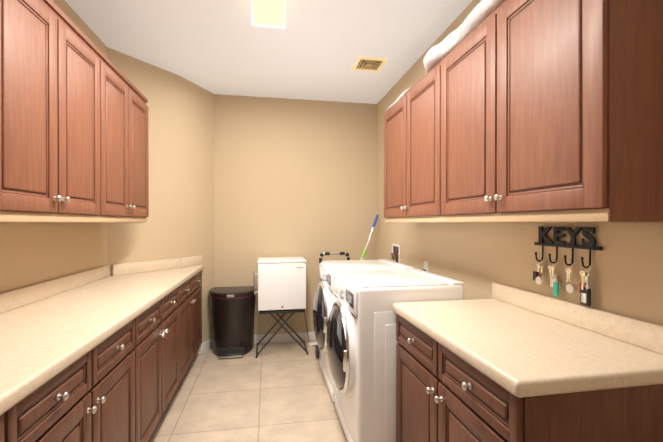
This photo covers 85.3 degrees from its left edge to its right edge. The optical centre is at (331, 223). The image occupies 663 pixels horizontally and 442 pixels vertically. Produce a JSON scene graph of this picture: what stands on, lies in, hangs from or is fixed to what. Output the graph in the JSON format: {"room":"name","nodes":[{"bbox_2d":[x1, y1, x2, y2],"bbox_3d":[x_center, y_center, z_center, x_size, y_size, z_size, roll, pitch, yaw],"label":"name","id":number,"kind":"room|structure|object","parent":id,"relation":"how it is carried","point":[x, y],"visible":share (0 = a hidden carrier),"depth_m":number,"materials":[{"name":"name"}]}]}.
{"room":"laundry room","nodes":[
{"label":"laundry room","id":0,"kind":"room"},
{"bbox_2d":[0,0,106,292],"bbox_3d":[-1.545,-0.035,1.232,0.100,2.740,5.390,0,0,-10],"label":"wall","id":1,"kind":"structure","parent":0,"point":[33,253],"depth_m":2.12,"materials":[{"name":"paint"}]},
{"bbox_2d":[0,0,7,222],"bbox_3d":[-1.240,-0.496,0.763,0.326,0.980,0.974,0,0,-10],"label":"upper cabinet","id":2,"kind":"object","parent":1,"relation":"attached to","point":[3,3],"depth_m":1.29,"materials":[{"name":"brown wood"}]},
{"bbox_2d":[0,265,109,310],"bbox_3d":[-1.467,0.376,1.162,0.020,0.092,3.458,0,0,-10],"label":"backsplash","id":3,"kind":"structure","parent":1,"relation":"attached to","point":[17,297],"depth_m":2.06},
{"bbox_2d":[8,0,111,222],"bbox_3d":[-1.389,-0.498,1.589,0.326,0.980,0.974,0,0,-10],"label":"upper cabinet","id":4,"kind":"object","parent":1,"relation":"attached to","point":[73,125],"depth_m":1.60,"materials":[{"name":"brown wood"}]},
{"bbox_2d":[108,59,148,222],"bbox_3d":[-1.531,-0.501,2.383,0.326,0.980,0.907,0,0,-10],"label":"upper cabinet","id":5,"kind":"object","parent":1,"relation":"attached to","point":[127,107],"depth_m":2.44,"materials":[{"name":"brown wood"}]},
{"bbox_2d":[107,47,213,354],"bbox_3d":[-1.532,-0.041,3.394,0.690,2.740,0.940,0,0,-10],"label":"wall","id":6,"kind":"structure","parent":0,"point":[179,223],"depth_m":3.38,"materials":[{"name":"paint"}]},
{"bbox_2d":[197,332,315,354],"bbox_3d":[0.021,1.286,1.522,1.974,0.095,5.179,0,0,-10],"label":"baseboard","id":7,"kind":"structure","parent":6,"relation":"attached to","point":[207,344],"depth_m":4.03,"materials":[{"name":"white"}]},
{"bbox_2d":[148,340,347,441],"bbox_3d":[-0.251,1.384,1.469,2.730,0.100,5.390,0,0,-10],"label":"floor","id":8,"kind":"structure","parent":0,"point":[276,392],"depth_m":2.70,"materials":[{"name":"tile"}]},
{"bbox_2d":[0,395,35,441],"bbox_3d":[-1.039,0.904,0.414,0.596,0.864,1.052,0,0,-10],"label":"base cabinet","id":9,"kind":"object","parent":8,"relation":"on","point":[19,425],"depth_m":0.98,"materials":[{"name":"brown wood"}]},
{"bbox_2d":[36,315,143,441],"bbox_3d":[-1.202,0.902,1.316,0.596,0.864,1.052,0,0,-10],"label":"base cabinet","id":10,"kind":"object","parent":8,"relation":"on","point":[99,354],"depth_m":1.45,"materials":[{"name":"brown wood"}]},
{"bbox_2d":[0,263,203,418],"bbox_3d":[-1.242,0.445,1.581,0.611,0.048,4.203,0,0,-10],"label":"countertop","id":11,"kind":"structure","parent":10,"relation":"on","point":[39,341],"depth_m":1.56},
{"bbox_2d":[144,287,183,441],"bbox_3d":[-1.364,0.899,2.217,0.596,0.864,1.052,0,0,-10],"label":"base cabinet","id":12,"kind":"object","parent":8,"relation":"on","point":[163,325],"depth_m":2.28,"materials":[{"name":"brown wood"}]},
{"bbox_2d":[184,275,195,374],"bbox_3d":[-1.485,0.898,2.893,0.596,0.864,0.594,0,0,-10],"label":"base cabinet","id":13,"kind":"object","parent":8,"relation":"on","point":[190,287],"depth_m":3.10,"materials":[{"name":"brown wood"}]},
{"bbox_2d":[196,271,201,352],"bbox_3d":[-1.565,0.896,3.338,0.596,0.864,0.582,0,0,-10],"label":"base cabinet","id":14,"kind":"object","parent":8,"relation":"on","point":[198,277],"depth_m":3.52,"materials":[{"name":"brown wood"}]},
{"bbox_2d":[209,286,256,357],"bbox_3d":[-1.025,1.003,3.713,0.487,0.650,0.366,0,0,-10],"label":"trash can","id":15,"kind":"object","parent":8,"relation":"on","point":[232,316],"visible":0.96,"depth_m":3.59,"materials":[{"name":"black"}]},
{"bbox_2d":[255,309,308,357],"bbox_3d":[-0.528,1.101,3.801,0.533,0.458,0.403,0,0,-10],"label":"tray stand","id":16,"kind":"object","parent":8,"relation":"on","point":[272,312],"visible":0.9,"depth_m":3.65,"materials":[{"name":"black metal"}]},
{"bbox_2d":[254,257,306,310],"bbox_3d":[-0.546,0.620,3.794,0.526,0.504,0.424,0,0,-10],"label":"mini fridge","id":17,"kind":"object","parent":16,"relation":"on","point":[281,283],"visible":1,"depth_m":3.60,"materials":[{"name":"white metal"}]},
{"bbox_2d":[304,313,317,345],"bbox_3d":[-0.222,1.074,3.963,0.267,0.507,0.240,0,0,-10],"label":"adapter","id":18,"kind":"object","parent":8,"relation":"on","point":[312,343],"visible":0.75,"depth_m":3.94,"materials":[{"name":"white plastic"}]},
{"bbox_2d":[315,252,349,357],"bbox_3d":[0.041,0.803,3.521,0.364,1.051,0.290,0,0,-10],"label":"cart","id":19,"kind":"object","parent":8,"relation":"on","point":[317,351],"visible":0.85,"depth_m":3.56,"materials":[{"name":"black metal"}]},
{"bbox_2d":[318,215,377,349],"bbox_3d":[0.205,0.608,3.944,0.724,1.430,0.284,0,0,-10],"label":"mop","id":20,"kind":"object","parent":8,"relation":"on","point":[365,250],"visible":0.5,"depth_m":4.05,"materials":[{"name":"blue plastic"},{"name":"green plastic"},{"name":"white plastic"}]},
{"bbox_2d":[313,259,412,401],"bbox_3d":[0.210,0.829,2.993,0.724,1.002,0.698,0,0,-10],"label":"dryer","id":21,"kind":"object","parent":8,"relation":"on","point":[324,300],"visible":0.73,"depth_m":2.82,"materials":[{"name":"white painted metal"},{"name":"dark glass"},{"name":"chrome"}]},
{"bbox_2d":[326,268,463,441],"bbox_3d":[0.336,0.831,2.294,0.724,1.002,0.698,0,0,-10],"label":"washer","id":22,"kind":"object","parent":8,"relation":"on","point":[361,341],"visible":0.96,"depth_m":1.96,"materials":[{"name":"white painted metal"},{"name":"dark glass"},{"name":"chrome"}]},
{"bbox_2d":[392,282,662,441],"bbox_3d":[0.707,0.833,1.502,0.624,1.002,0.985,0,0,-10],"label":"base cabinet","id":23,"kind":"object","parent":8,"relation":"on","point":[509,364],"visible":1,"depth_m":1.22,"materials":[{"name":"brown wood"}]},
{"bbox_2d":[65,0,472,103],"bbox_3d":[-0.251,-1.456,1.461,2.730,0.100,5.390,0,0,-10],"label":"ceiling","id":24,"kind":"structure","parent":0,"point":[314,49],"depth_m":2.76,"materials":[{"name":"white paint"}]},
{"bbox_2d":[251,0,285,28],"bbox_3d":[-0.314,-1.357,1.801,0.216,0.098,1.220,0,0,-10],"label":"ceiling light fixture","id":25,"kind":"object","parent":24,"relation":"attached to","point":[268,13],"visible":1,"depth_m":2.24,"materials":[{"name":"beige plastic"}]},
{"bbox_2d":[352,56,387,71],"bbox_3d":[0.332,-1.402,3.166,0.256,0.016,0.256,0,0,-10],"label":"ceiling vent","id":26,"kind":"object","parent":24,"relation":"in","point":[370,64],"visible":1,"depth_m":3.15,"materials":[{"name":"beige metal"}]},
{"bbox_2d":[214,94,376,334],"bbox_3d":[-0.719,-0.043,4.068,2.530,2.740,0.100,0,0,-10],"label":"wall","id":27,"kind":"structure","parent":0,"point":[295,177],"depth_m":4.06,"materials":[{"name":"paint"}]},
{"bbox_2d":[377,0,662,325],"bbox_3d":[1.044,-0.037,1.698,0.100,2.740,5.390,0,0,-10],"label":"wall","id":28,"kind":"structure","parent":0,"point":[625,268],"depth_m":1.83,"materials":[{"name":"paint"}]},
{"bbox_2d":[390,244,399,262],"bbox_3d":[0.633,0.557,3.549,0.050,0.708,0.313,0,0,-10],"label":"washer outlet box","id":29,"kind":"object","parent":28,"relation":"attached to","point":[395,255],"visible":0.62,"depth_m":3.58,"materials":[{"name":"white plastic"}]},
{"bbox_2d":[384,69,431,222],"bbox_3d":[0.684,-0.482,2.556,0.296,0.944,1.090,0,0,-10],"label":"upper cabinet","id":30,"kind":"object","parent":28,"relation":"attached to","point":[408,123],"depth_m":2.50,"materials":[{"name":"brown wood"}]},
{"bbox_2d":[422,261,427,271],"bbox_3d":[0.762,0.335,2.871,0.035,0.075,0.092,0,0,-10],"label":"duplex electrical outlet","id":31,"kind":"object","parent":28,"relation":"attached to","point":[425,266],"visible":0.33,"depth_m":2.86,"materials":[{"name":"white plastic"}]},
{"bbox_2d":[432,0,662,222],"bbox_3d":[0.852,-0.480,1.621,0.296,0.944,1.090,0,0,-10],"label":"upper cabinet","id":32,"kind":"object","parent":28,"relation":"attached to","point":[528,111],"depth_m":1.25,"materials":[{"name":"brown wood"}]},
{"bbox_2d":[386,0,504,110],"bbox_3d":[0.724,-1.010,2.158,0.326,0.111,1.855,0,0,-10],"label":"plastic bundle","id":33,"kind":"object","parent":32,"relation":"on","point":[481,12],"visible":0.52,"depth_m":1.87,"materials":[{"name":"white plastic"}]},
{"bbox_2d":[533,226,602,306],"bbox_3d":[0.990,0.168,1.554,0.049,0.314,0.350,0,0,-10],"label":"key holder","id":34,"kind":"object","parent":28,"relation":"attached to","point":[585,296],"visible":1,"depth_m":1.52,"materials":[{"name":"black metal"}]}
]}

